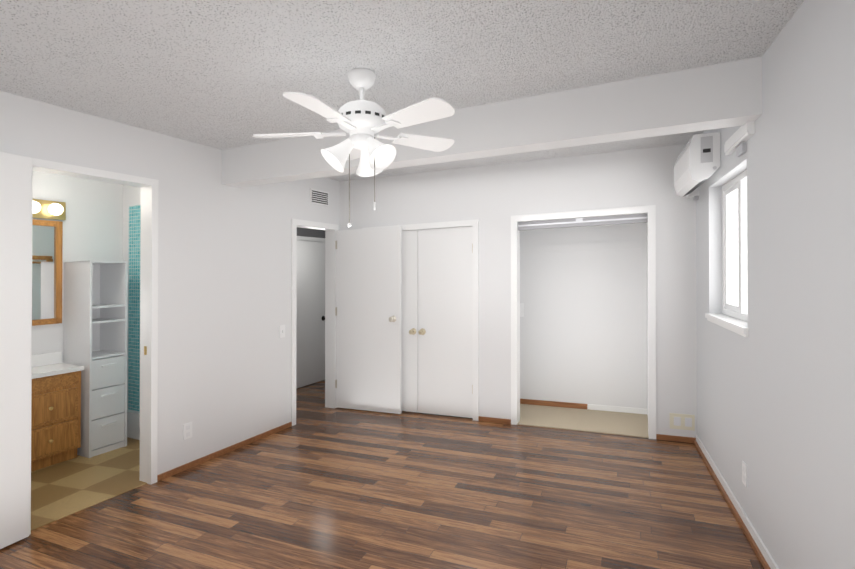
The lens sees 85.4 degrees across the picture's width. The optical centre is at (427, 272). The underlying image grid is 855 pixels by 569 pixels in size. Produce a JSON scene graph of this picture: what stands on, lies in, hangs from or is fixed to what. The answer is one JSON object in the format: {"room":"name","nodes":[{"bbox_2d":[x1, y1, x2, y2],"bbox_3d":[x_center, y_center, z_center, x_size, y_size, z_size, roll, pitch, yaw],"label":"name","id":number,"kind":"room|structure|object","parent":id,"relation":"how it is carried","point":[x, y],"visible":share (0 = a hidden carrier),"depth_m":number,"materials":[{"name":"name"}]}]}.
{"room":"empty bedroom","nodes":[
{"label":"empty bedroom","id":0,"kind":"room"},
{"bbox_2d":[32,171,107,362],"bbox_3d":[-3.191,0.247,3.849,0.291,2.561,2.400,0,0,23],"label":"wall","id":1,"kind":"structure","parent":0,"point":[102,222],"depth_m":4.00,"materials":[{"name":"white paint"}]},
{"bbox_2d":[32,219,62,325],"bbox_3d":[-3.206,-0.002,3.684,0.025,0.862,0.510,0,0,28],"label":"bathroom mirror","id":2,"kind":"object","parent":1,"relation":"attached to","point":[47,240],"visible":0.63,"depth_m":3.82,"materials":[{"name":"brown wood"}]},
{"bbox_2d":[32,199,65,219],"bbox_3d":[-3.174,-0.519,3.631,0.134,0.158,0.620,0,0,28],"label":"sconce","id":3,"kind":"object","parent":1,"relation":"attached to","point":[48,209],"visible":0.5,"depth_m":3.79,"materials":[{"name":"gold metal"}]},
{"bbox_2d":[31,437,146,530],"bbox_3d":[-2.659,1.494,3.336,1.310,0.050,1.600,0,0,28],"label":"floor","id":4,"kind":"structure","parent":0,"point":[60,490],"depth_m":3.28,"materials":[{"name":"beige tile"}]},
{"bbox_2d":[31,351,83,471],"bbox_3d":[-3.135,1.084,3.417,0.383,0.867,0.905,0,0,28],"label":"bathroom vanity","id":5,"kind":"object","parent":4,"relation":"on","point":[56,413],"visible":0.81,"depth_m":3.60,"materials":[{"name":"brown wood"}]},
{"bbox_2d":[64,260,127,457],"bbox_3d":[-2.832,0.703,3.961,0.416,1.612,0.293,0,0,28],"label":"tall cabinet","id":6,"kind":"object","parent":4,"relation":"on","point":[95,315],"visible":0.96,"depth_m":3.89,"materials":[{"name":"white laminate"}]},
{"bbox_2d":[108,182,140,439],"bbox_3d":[-2.288,0.225,4.084,1.167,2.558,0.247,0,0,23],"label":"wall","id":7,"kind":"structure","parent":0,"point":[124,201],"depth_m":4.27,"materials":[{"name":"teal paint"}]},
{"bbox_2d":[0,91,339,474],"bbox_3d":[-2.018,0.213,3.223,0.120,2.631,8.120,0,0,28],"label":"wall","id":8,"kind":"structure","parent":0,"point":[224,311],"depth_m":3.63,"materials":[{"name":"white paint"}]},
{"bbox_2d":[0,151,30,548],"bbox_3d":[-2.333,0.412,2.257,0.118,2.120,0.700,0,0,23],"label":"bathroom door","id":9,"kind":"structure","parent":8,"relation":"in","point":[15,233],"depth_m":2.52,"materials":[{"name":"white paint"}]},
{"bbox_2d":[29,158,337,534],"bbox_3d":[-1.678,0.419,3.852,0.135,2.145,2.782,0,0,28],"label":"trim","id":10,"kind":"structure","parent":8,"relation":"attached to","point":[148,330],"depth_m":3.27,"materials":[{"name":"white paint"}]},
{"bbox_2d":[183,422,191,439],"bbox_3d":[-1.803,1.189,3.487,0.008,0.116,0.070,0,0,28],"label":"electrical outlet","id":11,"kind":"object","parent":8,"relation":"attached to","point":[187,430],"visible":1,"depth_m":3.48,"materials":[{"name":"white plastic"}]},
{"bbox_2d":[157,422,291,481],"bbox_3d":[-1.608,1.450,3.854,0.116,0.058,1.310,0,0,23],"label":"baseboard","id":12,"kind":"structure","parent":8,"relation":"attached to","point":[201,460],"depth_m":3.72,"materials":[{"name":"brown wood"}]},
{"bbox_2d":[279,325,284,337],"bbox_3d":[-1.356,0.548,4.336,0.019,0.116,0.070,0,0,23],"label":"light switch","id":13,"kind":"object","parent":8,"relation":"attached to","point":[281,331],"visible":1,"depth_m":4.33,"materials":[{"name":"white plastic"}]},
{"bbox_2d":[310,188,328,205],"bbox_3d":[-1.117,-0.780,4.801,0.014,0.154,0.280,0,0,28],"label":"air vent","id":14,"kind":"object","parent":8,"relation":"in","point":[318,197],"visible":1,"depth_m":4.79,"materials":[{"name":"white plastic"}]},
{"bbox_2d":[335,226,401,413],"bbox_3d":[-0.644,0.488,4.840,0.781,1.924,0.103,0,0,23],"label":"entry door","id":15,"kind":"structure","parent":8,"relation":"in","point":[368,311],"depth_m":4.84,"materials":[{"name":"white paint"}]},
{"bbox_2d":[297,227,324,237],"bbox_3d":[-1.746,0.223,5.999,0.355,2.568,2.950,0,0,23],"label":"wall","id":16,"kind":"structure","parent":0,"point":[307,232],"depth_m":6.04,"materials":[{"name":"white paint"}]},
{"bbox_2d":[296,236,324,388],"bbox_3d":[-1.571,0.504,6.085,0.177,1.973,0.882,0,0,23],"label":"hall door","id":17,"kind":"structure","parent":16,"relation":"in","point":[310,340],"depth_m":6.14,"materials":[{"name":"white paint"}]},
{"bbox_2d":[0,380,763,568],"bbox_3d":[-0.786,1.484,2.756,6.600,0.323,8.800,0,0,23],"label":"floor","id":18,"kind":"structure","parent":0,"point":[319,485],"depth_m":2.82,"materials":[{"name":"laminate"}]},
{"bbox_2d":[0,0,804,180],"bbox_3d":[-0.786,-1.113,2.773,6.600,0.370,8.800,0,0,23],"label":"ceiling","id":19,"kind":"structure","parent":0,"point":[222,74],"depth_m":2.16,"materials":[{"name":"white paint"}]},
{"bbox_2d":[253,68,454,226],"bbox_3d":[-0.346,-0.627,2.334,1.076,0.789,1.043,0,0,23],"label":"ceiling fan","id":20,"kind":"object","parent":19,"relation":"hanging from","point":[361,121],"visible":1,"depth_m":2.31,"materials":[{"name":"white plastic"}]},
{"bbox_2d":[222,57,761,187],"bbox_3d":[0.004,-0.899,3.087,3.665,0.355,0.270,0,0,23],"label":"ceiling beam","id":21,"kind":"structure","parent":19,"relation":"attached to","point":[722,95],"depth_m":2.66,"materials":[{"name":"white paint"}]},
{"bbox_2d":[340,144,696,437],"bbox_3d":[0.626,0.154,4.478,3.550,2.613,0.120,0,0,23],"label":"wall","id":22,"kind":"structure","parent":0,"point":[493,199],"depth_m":4.24,"materials":[{"name":"white paint"}]},
{"bbox_2d":[402,230,417,411],"bbox_3d":[-0.380,0.500,4.827,0.590,1.875,0.100,0,0,23],"label":"closet door","id":23,"kind":"structure","parent":22,"relation":"in","point":[409,321],"depth_m":4.76,"materials":[{"name":"white paint"}]},
{"bbox_2d":[418,226,472,417],"bbox_3d":[0.168,0.485,4.593,0.590,1.875,0.100,0,0,23],"label":"closet door","id":24,"kind":"structure","parent":22,"relation":"in","point":[445,321],"depth_m":4.61,"materials":[{"name":"white paint"}]},
{"bbox_2d":[478,416,510,423],"bbox_3d":[0.636,1.397,4.393,0.316,0.049,0.011,0,0,23],"label":"baseboard","id":25,"kind":"structure","parent":22,"relation":"attached to","point":[486,419],"depth_m":4.39,"materials":[{"name":"brown wood"}]},
{"bbox_2d":[362,205,655,438],"bbox_3d":[0.625,0.446,4.468,2.828,2.013,0.135,0,0,23],"label":"trim","id":26,"kind":"structure","parent":22,"relation":"attached to","point":[650,210],"depth_m":4.31,"materials":[{"name":"white paint"}]},
{"bbox_2d":[518,213,647,229],"bbox_3d":[1.368,-0.454,4.165,1.100,0.100,0.069,0,0,23],"label":"closet track","id":27,"kind":"object","parent":22,"relation":"attached to","point":[592,221],"visible":1,"depth_m":4.12,"materials":[{"name":"grey metal"}]},
{"bbox_2d":[670,413,694,430],"bbox_3d":[2.075,1.215,3.779,0.180,0.129,0.014,0,0,23],"label":"outlet plate","id":28,"kind":"object","parent":22,"relation":"attached to","point":[683,421],"visible":1,"depth_m":3.78,"materials":[{"name":"beige plastic"}]},
{"bbox_2d":[517,404,648,437],"bbox_3d":[1.380,1.395,4.452,1.352,0.045,0.680,0,0,23],"label":"floor","id":29,"kind":"structure","parent":0,"point":[614,423],"depth_m":4.36,"materials":[{"name":"beige carpet"}]},
{"bbox_2d":[520,223,647,415],"bbox_3d":[0.825,0.148,4.817,3.550,2.613,0.660,0,0,23],"label":"wall","id":30,"kind":"structure","parent":0,"point":[584,330],"depth_m":4.73,"materials":[{"name":"white paint"}]},
{"bbox_2d":[520,303,523,316],"bbox_3d":[0.993,0.400,4.986,0.085,0.147,0.014,0,0,23],"label":"light switch","id":31,"kind":"object","parent":30,"relation":"attached to","point":[521,309],"visible":0.39,"depth_m":4.98,"materials":[{"name":"white plastic"}]},
{"bbox_2d":[520,240,640,253],"bbox_3d":[1.510,-0.262,4.769,1.250,0.109,0.015,0,0,23],"label":"cleat","id":32,"kind":"object","parent":30,"relation":"attached to","point":[616,245],"visible":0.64,"depth_m":4.73,"materials":[{"name":"white paint"}]},
{"bbox_2d":[520,399,646,413],"bbox_3d":[1.511,1.364,4.760,1.350,0.083,0.012,0,0,23],"label":"baseboard","id":33,"kind":"structure","parent":30,"relation":"attached to","point":[522,401],"depth_m":4.72,"materials":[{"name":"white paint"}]},
{"bbox_2d":[696,0,854,568],"bbox_3d":[1.188,0.117,0.879,0.120,2.590,6.320,0,0,20],"label":"wall","id":34,"kind":"structure","parent":0,"point":[776,401],"depth_m":1.89,"materials":[{"name":"white paint"}]},
{"bbox_2d":[674,132,720,196],"bbox_3d":[1.924,-0.755,3.335,0.180,0.324,0.653,0,0,20],"label":"mini-split air conditioner","id":35,"kind":"object","parent":34,"relation":"attached to","point":[698,162],"visible":1,"depth_m":3.05,"materials":[{"name":"white plastic"}]},
{"bbox_2d":[686,121,754,200],"bbox_3d":[1.880,-0.683,3.055,0.152,0.200,1.470,0,0,23],"label":"wall bracket","id":36,"kind":"object","parent":34,"relation":"attached to","point":[738,139],"visible":0.94,"depth_m":2.54,"materials":[{"name":"white plastic"}]},
{"bbox_2d":[705,170,748,337],"bbox_3d":[1.911,-0.136,2.885,0.142,0.966,0.940,0,0,20],"label":"window","id":37,"kind":"structure","parent":34,"relation":"in","point":[734,249],"depth_m":3.02,"materials":[{"name":"white paint"}]},
{"bbox_2d":[692,434,778,568],"bbox_3d":[1.120,1.349,0.894,0.342,0.126,6.070,0,0,23],"label":"baseboard","id":38,"kind":"structure","parent":34,"relation":"attached to","point":[767,561],"depth_m":2.59,"materials":[{"name":"white paint"}]},
{"bbox_2d":[742,461,746,486],"bbox_3d":[1.723,1.094,2.519,0.008,0.116,0.070,0,0,20],"label":"electrical outlet","id":39,"kind":"object","parent":34,"relation":"attached to","point":[744,473],"visible":0.98,"depth_m":2.51,"materials":[{"name":"white plastic"}]}
]}

